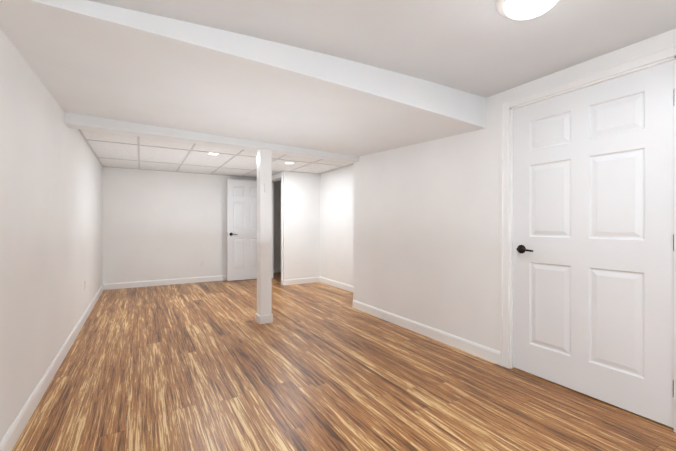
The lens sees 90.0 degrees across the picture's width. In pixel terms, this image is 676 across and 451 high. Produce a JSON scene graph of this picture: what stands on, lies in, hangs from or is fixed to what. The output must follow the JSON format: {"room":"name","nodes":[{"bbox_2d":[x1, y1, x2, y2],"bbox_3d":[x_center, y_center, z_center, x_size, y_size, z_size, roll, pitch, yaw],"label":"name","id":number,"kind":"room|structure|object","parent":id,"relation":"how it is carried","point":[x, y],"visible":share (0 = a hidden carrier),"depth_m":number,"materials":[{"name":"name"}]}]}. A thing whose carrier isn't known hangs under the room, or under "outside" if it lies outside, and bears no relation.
{"room":"finished basement","nodes":[
{"label":"finished basement","id":0,"kind":"room"},
{"bbox_2d":[0,28,102,441],"bbox_3d":[-2.000,-0.035,2.173,0.120,2.320,8.690,0,0,-30],"label":"wall","id":1,"kind":"structure","parent":0,"point":[51,237],"depth_m":2.17,"materials":[{"name":"paint"}]},
{"bbox_2d":[0,284,103,450],"bbox_3d":[-1.942,1.072,2.209,0.014,0.105,8.450,0,0,-30],"label":"baseboard","id":2,"kind":"structure","parent":1,"relation":"attached to","point":[13,433],"depth_m":2.19,"materials":[{"name":"paint"}]},
{"bbox_2d":[102,167,256,283],"bbox_3d":[-2.812,-0.045,6.660,3.000,2.320,0.120,0,0,-30],"label":"wall","id":3,"kind":"structure","parent":0,"point":[159,225],"depth_m":6.32,"materials":[{"name":"paint"}]},
{"bbox_2d":[103,275,226,289],"bbox_3d":[-2.830,1.063,6.575,2.880,0.105,0.014,0,0,-30],"label":"baseboard","id":4,"kind":"structure","parent":3,"relation":"attached to","point":[109,286],"depth_m":6.32,"materials":[{"name":"paint"}]},
{"bbox_2d":[78,129,352,177],"bbox_3d":[-1.699,-1.019,5.386,3.640,0.008,3.200,0,0,-30],"label":"grid","id":5,"kind":"object","parent":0,"point":[138,144],"visible":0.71,"depth_m":5.28,"materials":[{"name":"white metal"}]},
{"bbox_2d":[81,129,351,176],"bbox_3d":[-1.647,-1.032,5.416,3.760,0.020,3.200,0,0,-30],"label":"ceiling tiles","id":6,"kind":"structure","parent":0,"point":[117,151],"depth_m":5.15,"materials":[{"name":"white tile"}]},
{"bbox_2d":[0,0,484,162],"bbox_3d":[-0.317,-0.927,3.136,3.760,0.220,2.080,0,0,-30],"label":"soffit beam","id":7,"kind":"structure","parent":0,"point":[95,74],"depth_m":2.43,"materials":[{"name":"paint"}]},
{"bbox_2d":[273,182,280,267],"bbox_3d":[-1.141,-0.048,8.261,1.500,2.320,0.100,0,0,-30],"label":"wall","id":8,"kind":"structure","parent":0,"point":[276,224],"depth_m":8.02,"materials":[{"name":"paint"}]},
{"bbox_2d":[273,268,280,272],"bbox_3d":[-1.112,1.059,8.214,1.500,0.105,0.014,0,0,-30],"label":"baseboard","id":9,"kind":"structure","parent":8,"relation":"attached to","point":[275,270],"depth_m":8.01,"materials":[{"name":"paint"}]},
{"bbox_2d":[283,171,319,279],"bbox_3d":[-0.713,-0.045,6.554,0.760,2.320,0.120,0,0,-30],"label":"wall","id":10,"kind":"structure","parent":0,"point":[304,225],"depth_m":6.49,"materials":[{"name":"paint"}]},
{"bbox_2d":[284,277,319,284],"bbox_3d":[-0.679,1.063,6.499,0.760,0.105,0.014,0,0,-30],"label":"baseboard","id":11,"kind":"structure","parent":10,"relation":"attached to","point":[301,280],"depth_m":6.48,"materials":[{"name":"paint"}]},
{"bbox_2d":[320,165,352,285],"bbox_3d":[0.192,-0.043,5.878,0.120,2.320,2.200,0,0,-30],"label":"wall","id":12,"kind":"structure","parent":0,"point":[336,224],"depth_m":6.10,"materials":[{"name":"paint"}]},
{"bbox_2d":[320,277,352,291],"bbox_3d":[0.164,1.064,5.795,0.014,0.105,2.080,0,0,-30],"label":"baseboard","id":13,"kind":"structure","parent":12,"relation":"attached to","point":[343,286],"depth_m":6.08,"materials":[{"name":"paint"}]},
{"bbox_2d":[12,272,675,450],"bbox_3d":[-0.298,1.146,3.823,4.720,0.050,9.820,0,0,-30],"label":"floor","id":14,"kind":"structure","parent":0,"point":[216,366],"depth_m":2.32,"materials":[{"name":"brown wood"}]},
{"bbox_2d":[257,149,271,315],"bbox_3d":[-0.859,0.121,3.928,0.135,2.000,0.135,0,0,-30],"label":"post","id":15,"kind":"object","parent":14,"relation":"on","point":[264,239],"visible":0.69,"depth_m":3.87,"materials":[{"name":"paint"}]},
{"bbox_2d":[255,313,272,323],"bbox_3d":[-0.859,1.073,3.930,0.161,0.095,0.161,0,0,-30],"label":"baseboard","id":16,"kind":"structure","parent":15,"relation":"attached to","point":[263,319],"depth_m":3.87,"materials":[{"name":"paint"}]},
{"bbox_2d":[31,0,675,127],"bbox_3d":[0.712,-0.941,0.698,3.080,0.257,3.170,0,0,-30],"label":"ceiling","id":17,"kind":"structure","parent":0,"point":[462,60],"depth_m":1.86,"materials":[{"name":"paint"}]},
{"bbox_2d":[495,0,560,19],"bbox_3d":[0.892,-1.024,1.560,0.300,0.082,0.300,0,0,-30],"label":"flush-mount ceiling light","id":18,"kind":"object","parent":17,"relation":"attached to","point":[521,9],"visible":1,"depth_m":1.56,"materials":[{"name":"glass"}]},
{"bbox_2d":[353,28,675,350],"bbox_3d":[1.075,-0.038,3.253,0.120,2.320,3.225,0,0,-30],"label":"wall","id":19,"kind":"structure","parent":0,"point":[426,233],"depth_m":3.26,"materials":[{"name":"paint"}]},
{"bbox_2d":[353,300,499,364],"bbox_3d":[0.758,1.069,3.665,0.014,0.105,2.197,0,0,-30],"label":"baseboard","id":20,"kind":"structure","parent":19,"relation":"attached to","point":[480,351],"depth_m":3.31,"materials":[{"name":"paint"}]},
{"bbox_2d":[500,42,675,432],"bbox_3d":[1.635,0.068,2.269,0.144,2.113,1.096,0,0,-30],"label":"door frame","id":21,"kind":"structure","parent":19,"relation":"attached to","point":[657,56],"depth_m":2.65,"materials":[{"name":"paint"}]},
{"bbox_2d":[513,60,673,427],"bbox_3d":[1.604,0.100,2.245,0.092,2.025,0.945,0,0,-30],"label":"door","id":22,"kind":"structure","parent":19,"relation":"in","point":[593,241],"depth_m":2.15,"materials":[{"name":"paint"}]},
{"bbox_3d":[-1.221,-1.068,6.788,0.120,0.275,0.810,0,0,-30],"label":"wall","id":23,"kind":"structure","parent":0,"visible":0},
{"bbox_2d":[227,179,256,280],"bbox_3d":[-1.863,0.090,6.928,0.791,2.025,0.150,0,0,-30],"label":"open door","id":24,"kind":"structure","parent":23,"relation":"in","point":[241,229],"depth_m":6.86,"materials":[{"name":"paint"}]},
{"bbox_2d":[272,172,282,284],"bbox_3d":[-1.231,0.058,6.784,0.144,2.113,0.946,0,0,-30],"label":"door frame","id":25,"kind":"structure","parent":23,"relation":"attached to","point":[276,176],"depth_m":6.35,"materials":[{"name":"paint"}]}
]}

